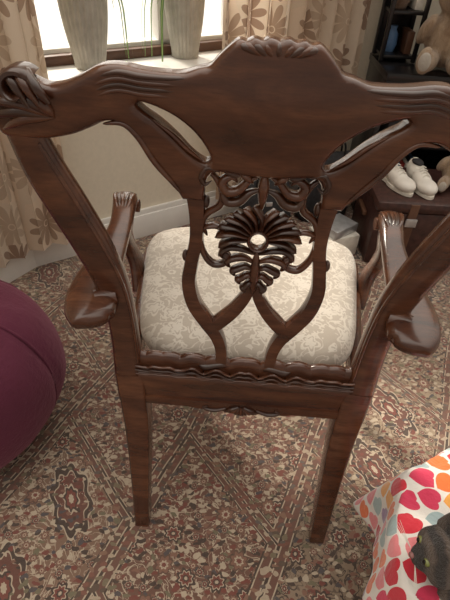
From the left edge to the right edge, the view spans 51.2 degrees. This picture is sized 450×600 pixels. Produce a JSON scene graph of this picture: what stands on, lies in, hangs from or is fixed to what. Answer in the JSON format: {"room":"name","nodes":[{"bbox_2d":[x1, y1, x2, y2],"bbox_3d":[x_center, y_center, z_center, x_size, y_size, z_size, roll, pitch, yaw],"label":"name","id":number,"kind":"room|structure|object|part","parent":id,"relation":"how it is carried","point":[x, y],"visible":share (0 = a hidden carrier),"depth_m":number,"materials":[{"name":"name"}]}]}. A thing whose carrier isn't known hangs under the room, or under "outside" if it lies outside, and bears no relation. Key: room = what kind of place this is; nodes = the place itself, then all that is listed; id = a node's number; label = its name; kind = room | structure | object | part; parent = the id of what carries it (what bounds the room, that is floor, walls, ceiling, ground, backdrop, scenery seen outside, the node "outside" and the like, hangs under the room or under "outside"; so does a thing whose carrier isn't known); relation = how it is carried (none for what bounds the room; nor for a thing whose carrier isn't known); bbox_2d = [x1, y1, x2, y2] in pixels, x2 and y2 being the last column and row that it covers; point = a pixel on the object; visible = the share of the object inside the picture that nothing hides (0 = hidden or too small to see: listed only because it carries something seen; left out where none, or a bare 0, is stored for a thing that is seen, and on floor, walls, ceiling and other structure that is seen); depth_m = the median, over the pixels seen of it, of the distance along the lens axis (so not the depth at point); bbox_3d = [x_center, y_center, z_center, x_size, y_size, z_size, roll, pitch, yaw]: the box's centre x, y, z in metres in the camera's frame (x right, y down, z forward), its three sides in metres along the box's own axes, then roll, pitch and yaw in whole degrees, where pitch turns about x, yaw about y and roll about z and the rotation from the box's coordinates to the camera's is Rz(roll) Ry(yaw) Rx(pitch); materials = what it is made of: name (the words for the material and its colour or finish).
{"room":"bedroom","nodes":[
{"label":"bedroom","id":0,"kind":"room"},
{"bbox_2d":[60,0,371,218],"bbox_3d":[-0.132,-1.401,1.604,1.710,2.400,0.300,-20,45,-26],"label":"wall","id":1,"kind":"structure","parent":0,"point":[104,160],"depth_m":1.89,"materials":[{"name":"beige paint"}]},
{"bbox_2d":[43,0,223,53],"bbox_3d":[-0.345,-1.486,1.508,0.980,1.265,0.060,-20,45,-26],"label":"frame","id":2,"kind":"object","parent":1,"relation":"attached to","point":[156,27],"visible":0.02,"depth_m":1.88,"materials":[{"name":"white paint"}]},
{"bbox_2d":[47,50,221,79],"bbox_3d":[-0.310,-0.925,1.850,1.060,0.030,0.335,-20,45,-26],"label":"windowsill","id":3,"kind":"object","parent":1,"relation":"in","point":[66,71],"depth_m":1.82,"materials":[{"name":"white paint"}]},
{"bbox_2d":[57,0,133,70],"bbox_3d":[-0.444,-1.016,1.616,0.337,0.396,0.212,-20,45,-25],"label":"planter pot","id":4,"kind":"object","parent":3,"relation":"on","point":[85,22],"visible":0.91,"depth_m":1.61,"materials":[{"name":"ceramic"}]},
{"bbox_3d":[-0.489,-0.976,1.641,0.177,0.299,0.176,3,40,0],"label":"pot","id":5,"kind":"part","parent":4,"relation":"part of","materials":[{"name":"ceramic"}]},
{"bbox_2d":[44,39,221,66],"bbox_3d":[-0.344,-0.988,1.872,0.980,0.035,0.040,-20,45,-26],"label":"window frame","id":6,"kind":"structure","parent":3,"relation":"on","point":[57,59],"depth_m":1.85,"materials":[{"name":"brown wood"}]},
{"bbox_2d":[141,0,204,61],"bbox_3d":[-0.158,-1.115,1.772,0.521,0.372,0.214,-24,47,-29],"label":"planter pot","id":7,"kind":"object","parent":3,"relation":"on","point":[184,18],"visible":1,"depth_m":1.79,"materials":[{"name":"ceramic"}]},
{"bbox_3d":[-0.156,-1.104,1.824,0.166,0.289,0.165,3,40,0],"label":"pot","id":8,"kind":"part","parent":7,"relation":"part of","materials":[{"name":"ceramic"}]},
{"bbox_2d":[33,181,297,266],"bbox_3d":[-0.074,-0.453,2.242,1.660,0.135,0.020,-20,45,-26],"label":"baseboard","id":9,"kind":"structure","parent":1,"relation":"attached to","point":[158,218],"depth_m":2.10,"materials":[{"name":"white paint"}]},
{"bbox_2d":[216,0,370,199],"bbox_3d":[0.314,-1.401,1.602,0.747,2.160,0.066,-21,46,-26],"label":"curtain","id":10,"kind":"object","parent":1,"relation":"hanging from","point":[340,25],"visible":0.19,"depth_m":1.87,"materials":[{"name":"fabric"}]},
{"bbox_2d":[0,203,449,599],"bbox_3d":[0.277,0.413,1.378,5.800,0.050,4.800,3,40,0],"label":"rug","id":11,"kind":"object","parent":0,"point":[232,496],"depth_m":1.22,"materials":[{"name":"carpet"}]},
{"bbox_2d":[0,280,65,468],"bbox_3d":[-0.711,0.188,1.186,0.578,0.456,0.570,3,40,0],"label":"beanbag","id":12,"kind":"object","parent":11,"relation":"on","point":[32,354],"visible":1,"depth_m":1.11,"materials":[{"name":"purple fabric"}]},
{"bbox_2d":[0,35,449,542],"bbox_3d":[0.053,-0.021,1.019,0.695,1.063,0.581,5,40,2],"label":"armchair","id":13,"kind":"object","parent":11,"relation":"on","point":[240,315],"visible":1,"depth_m":0.72,"materials":[{"name":"brown wood"}]},
{"bbox_3d":[-0.213,-0.095,0.861,0.090,0.097,0.350,5,40,2],"label":"arm","id":14,"kind":"part","parent":13,"relation":"part of","materials":[{"name":"brown wood"}]},
{"bbox_3d":[-0.190,0.335,1.034,0.061,0.477,0.112,5,40,2],"label":"leg","id":15,"kind":"part","parent":13,"relation":"part of","materials":[{"name":"brown wood"}]},
{"bbox_3d":[-0.190,0.014,1.083,0.029,0.066,0.394,0,40,-4],"label":"rail","id":16,"kind":"part","parent":13,"relation":"part of","materials":[{"name":"brown wood"}]},
{"bbox_3d":[0.055,-0.209,0.580,0.695,0.211,0.058,5,40,2],"label":"crest rail","id":17,"kind":"part","parent":13,"relation":"part of","materials":[{"name":"brown wood"}]},
{"bbox_3d":[0.034,0.173,0.917,0.400,0.080,0.034,5,40,2],"label":"rail","id":18,"kind":"part","parent":13,"relation":"part of","materials":[{"name":"brown wood"}]},
{"bbox_2d":[140,227,356,364],"bbox_3d":[0.056,-0.037,1.079,0.524,0.065,0.468,5,40,2],"label":"seat cushion","id":19,"kind":"object","parent":13,"relation":"on","point":[167,323],"depth_m":0.99,"materials":[{"name":"beige fabric"}]},
{"bbox_3d":[0.237,0.370,1.021,0.061,0.477,0.112,5,40,2],"label":"leg","id":20,"kind":"part","parent":13,"relation":"part of","materials":[{"name":"brown wood"}]},
{"bbox_3d":[0.290,0.053,1.069,0.029,0.066,0.394,9,40,7],"label":"rail","id":21,"kind":"part","parent":13,"relation":"part of","materials":[{"name":"brown wood"}]},
{"bbox_3d":[0.318,-0.052,0.846,0.090,0.097,0.350,5,40,2],"label":"arm","id":22,"kind":"part","parent":13,"relation":"part of","materials":[{"name":"brown wood"}]},
{"bbox_2d":[239,179,290,221],"bbox_3d":[0.186,-0.465,2.121,0.247,0.330,0.118,-6,41,-11],"label":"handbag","id":23,"kind":"object","parent":11,"relation":"on","point":[271,203],"visible":0.12,"depth_m":2.08,"materials":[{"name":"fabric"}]},
{"bbox_2d":[295,142,349,221],"bbox_3d":[0.478,-0.576,2.211,0.260,0.410,0.124,-6,41,-11],"label":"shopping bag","id":24,"kind":"object","parent":11,"relation":"on","point":[314,197],"visible":0.15,"depth_m":2.19,"materials":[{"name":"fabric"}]},
{"bbox_3d":[0.488,-0.670,2.106,0.130,0.129,0.008,-6,41,-11],"label":"handle","id":25,"kind":"part","parent":24,"relation":"part of","materials":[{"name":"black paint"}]},
{"bbox_2d":[309,213,359,253],"bbox_3d":[0.476,-0.279,2.067,0.184,0.140,0.144,-12,42,-17],"label":"parcel","id":26,"kind":"object","parent":11,"relation":"on","point":[343,230],"visible":0.57,"depth_m":2.02,"materials":[{"name":"beige paper"}]},
{"bbox_2d":[350,52,449,210],"bbox_3d":[1.144,-0.758,2.262,0.980,0.660,0.360,3,40,0],"label":"media cabinet","id":27,"kind":"object","parent":11,"relation":"on","point":[389,70],"visible":0.13,"depth_m":2.08,"materials":[{"name":"paint"}]},
{"bbox_2d":[372,0,431,62],"bbox_3d":[0.767,-1.361,1.878,0.158,0.720,0.158,3,40,0],"label":"display rack","id":28,"kind":"object","parent":27,"relation":"on","point":[394,37],"visible":1,"depth_m":2.04,"materials":[{"name":"paint"}]},
{"bbox_3d":[0.700,-1.410,1.932,0.018,0.720,0.018,3,40,0],"label":"post","id":29,"kind":"part","parent":28,"relation":"part of","materials":[{"name":"black paint"}]},
{"bbox_3d":[0.695,-1.321,1.824,0.018,0.720,0.018,3,40,0],"label":"post","id":30,"kind":"part","parent":28,"relation":"part of","materials":[{"name":"black paint"}]},
{"bbox_2d":[385,24,397,51],"bbox_3d":[0.730,-1.147,2.059,0.055,0.100,0.055,3,40,0],"label":"book","id":31,"kind":"object","parent":28,"relation":"on","point":[393,34],"depth_m":2.04,"materials":[{"name":"blue paper"}]},
{"bbox_2d":[375,47,411,58],"bbox_3d":[0.753,-1.101,2.097,0.140,0.014,0.150,3,40,0],"label":"shelf","id":32,"kind":"object","parent":28,"relation":"attached to","point":[397,52],"depth_m":2.05,"materials":[{"name":"black paint"}]},
{"bbox_2d":[395,0,409,8],"bbox_3d":[0.737,-1.270,1.956,0.077,0.090,0.077,3,40,0],"label":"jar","id":33,"kind":"object","parent":28,"relation":"on","point":[401,4],"depth_m":1.95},
{"bbox_2d":[385,5,423,15],"bbox_3d":[0.760,-1.228,1.990,0.140,0.014,0.150,3,40,0],"label":"shelf","id":34,"kind":"object","parent":28,"relation":"attached to","point":[391,10],"depth_m":1.94,"materials":[{"name":"black paint"}]},
{"bbox_3d":[0.840,-1.403,1.932,0.018,0.720,0.018,3,40,0],"label":"post","id":35,"kind":"part","parent":28,"relation":"part of","materials":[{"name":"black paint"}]},
{"bbox_3d":[0.835,-1.313,1.824,0.018,0.720,0.018,3,40,0],"label":"post","id":36,"kind":"part","parent":28,"relation":"part of","materials":[{"name":"black paint"}]},
{"bbox_3d":[1.150,-0.872,2.381,0.950,0.580,0.012,3,40,0],"label":"panel","id":37,"kind":"part","parent":27,"relation":"part of","materials":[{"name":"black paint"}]},
{"bbox_2d":[415,0,449,74],"bbox_3d":[0.892,-1.080,1.830,0.252,0.347,0.318,16,42,15],"label":"teddy bear","id":38,"kind":"object","parent":27,"relation":"on","point":[434,33],"visible":1,"depth_m":1.85},
{"bbox_2d":[418,144,447,150],"bbox_3d":[1.145,-0.780,2.256,0.930,0.018,0.320,3,40,0],"label":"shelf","id":39,"kind":"object","parent":27,"relation":"attached to","point":[441,148],"depth_m":2.14,"materials":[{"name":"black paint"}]},
{"bbox_2d":[352,167,449,261],"bbox_3d":[0.986,-0.361,2.074,0.791,0.300,0.368,3,40,0],"label":"trunk","id":40,"kind":"object","parent":11,"relation":"on","point":[421,215],"visible":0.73,"depth_m":1.92,"materials":[{"name":"brown leather"}]},
{"bbox_3d":[0.602,-0.408,2.058,0.018,0.020,0.120,3,40,0],"label":"handle","id":41,"kind":"part","parent":40,"relation":"part of","materials":[{"name":"brown leather"}]},
{"bbox_2d":[382,163,415,196],"bbox_3d":[0.709,-0.519,1.935,0.078,0.091,0.236,-10,42,-15],"label":"shoe","id":42,"kind":"object","parent":40,"relation":"on","point":[397,179],"visible":0.7,"depth_m":1.89,"materials":[{"name":"leather"}]},
{"bbox_3d":[0.997,-0.460,1.996,0.780,0.048,0.360,3,40,0],"label":"lid","id":43,"kind":"part","parent":40,"relation":"part of","materials":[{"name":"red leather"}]},
{"bbox_2d":[406,157,437,199],"bbox_3d":[0.806,-0.507,1.927,0.078,0.091,0.236,-2,40,-7],"label":"shoe","id":44,"kind":"object","parent":40,"relation":"on","point":[426,187],"visible":0.94,"depth_m":1.90,"materials":[{"name":"leather"}]},
{"bbox_2d":[436,156,449,191],"bbox_3d":[0.945,-0.553,1.891,0.155,0.214,0.196,16,42,15],"label":"bear","id":45,"kind":"object","parent":40,"relation":"on","point":[443,165],"visible":0.97,"depth_m":1.91},
{"bbox_3d":[0.504,0.575,0.895,0.410,0.346,0.410,3,40,0],"label":"footstool","id":46,"kind":"object","parent":11,"relation":"on","visible":0},
{"bbox_2d":[353,448,449,599],"bbox_3d":[0.505,0.528,0.845,0.525,0.272,0.516,3,40,0],"label":"pillow","id":47,"kind":"object","parent":46,"relation":"on","point":[418,496],"visible":0.93,"depth_m":0.84,"materials":[{"name":"multicoloured fabric"}]},
{"bbox_2d":[397,513,449,599],"bbox_3d":[0.468,0.388,0.701,0.380,0.121,0.230,3,40,0],"label":"tabby cat","id":48,"kind":"object","parent":47,"relation":"on","point":[430,554],"visible":1,"depth_m":0.69},
{"bbox_2d":[343,0,441,150],"bbox_3d":[1.981,-1.526,1.893,2.620,2.400,0.120,4,40,1],"label":"wall","id":49,"kind":"structure","parent":0,"point":[376,6],"depth_m":2.17,"materials":[{"name":"beige paint"}]},
{"bbox_3d":[-1.608,-0.283,0.176,1.663,2.400,2.697,3,40,0],"label":"wall","id":50,"kind":"structure","parent":0,"visible":0},
{"bbox_2d":[0,250,36,282],"bbox_3d":[-1.598,0.609,0.876,0.020,0.135,3.063,24,44,23],"label":"baseboard","id":51,"kind":"structure","parent":50,"relation":"attached to","point":[17,267],"depth_m":1.84,"materials":[{"name":"white paint"}]},
{"bbox_2d":[0,0,68,267],"bbox_3d":[-0.789,-0.924,0.981,0.092,2.185,0.701,28,46,27],"label":"curtain","id":52,"kind":"object","parent":50,"relation":"hanging from","point":[26,224],"visible":0.52,"depth_m":1.62,"materials":[{"name":"fabric"}]}
]}

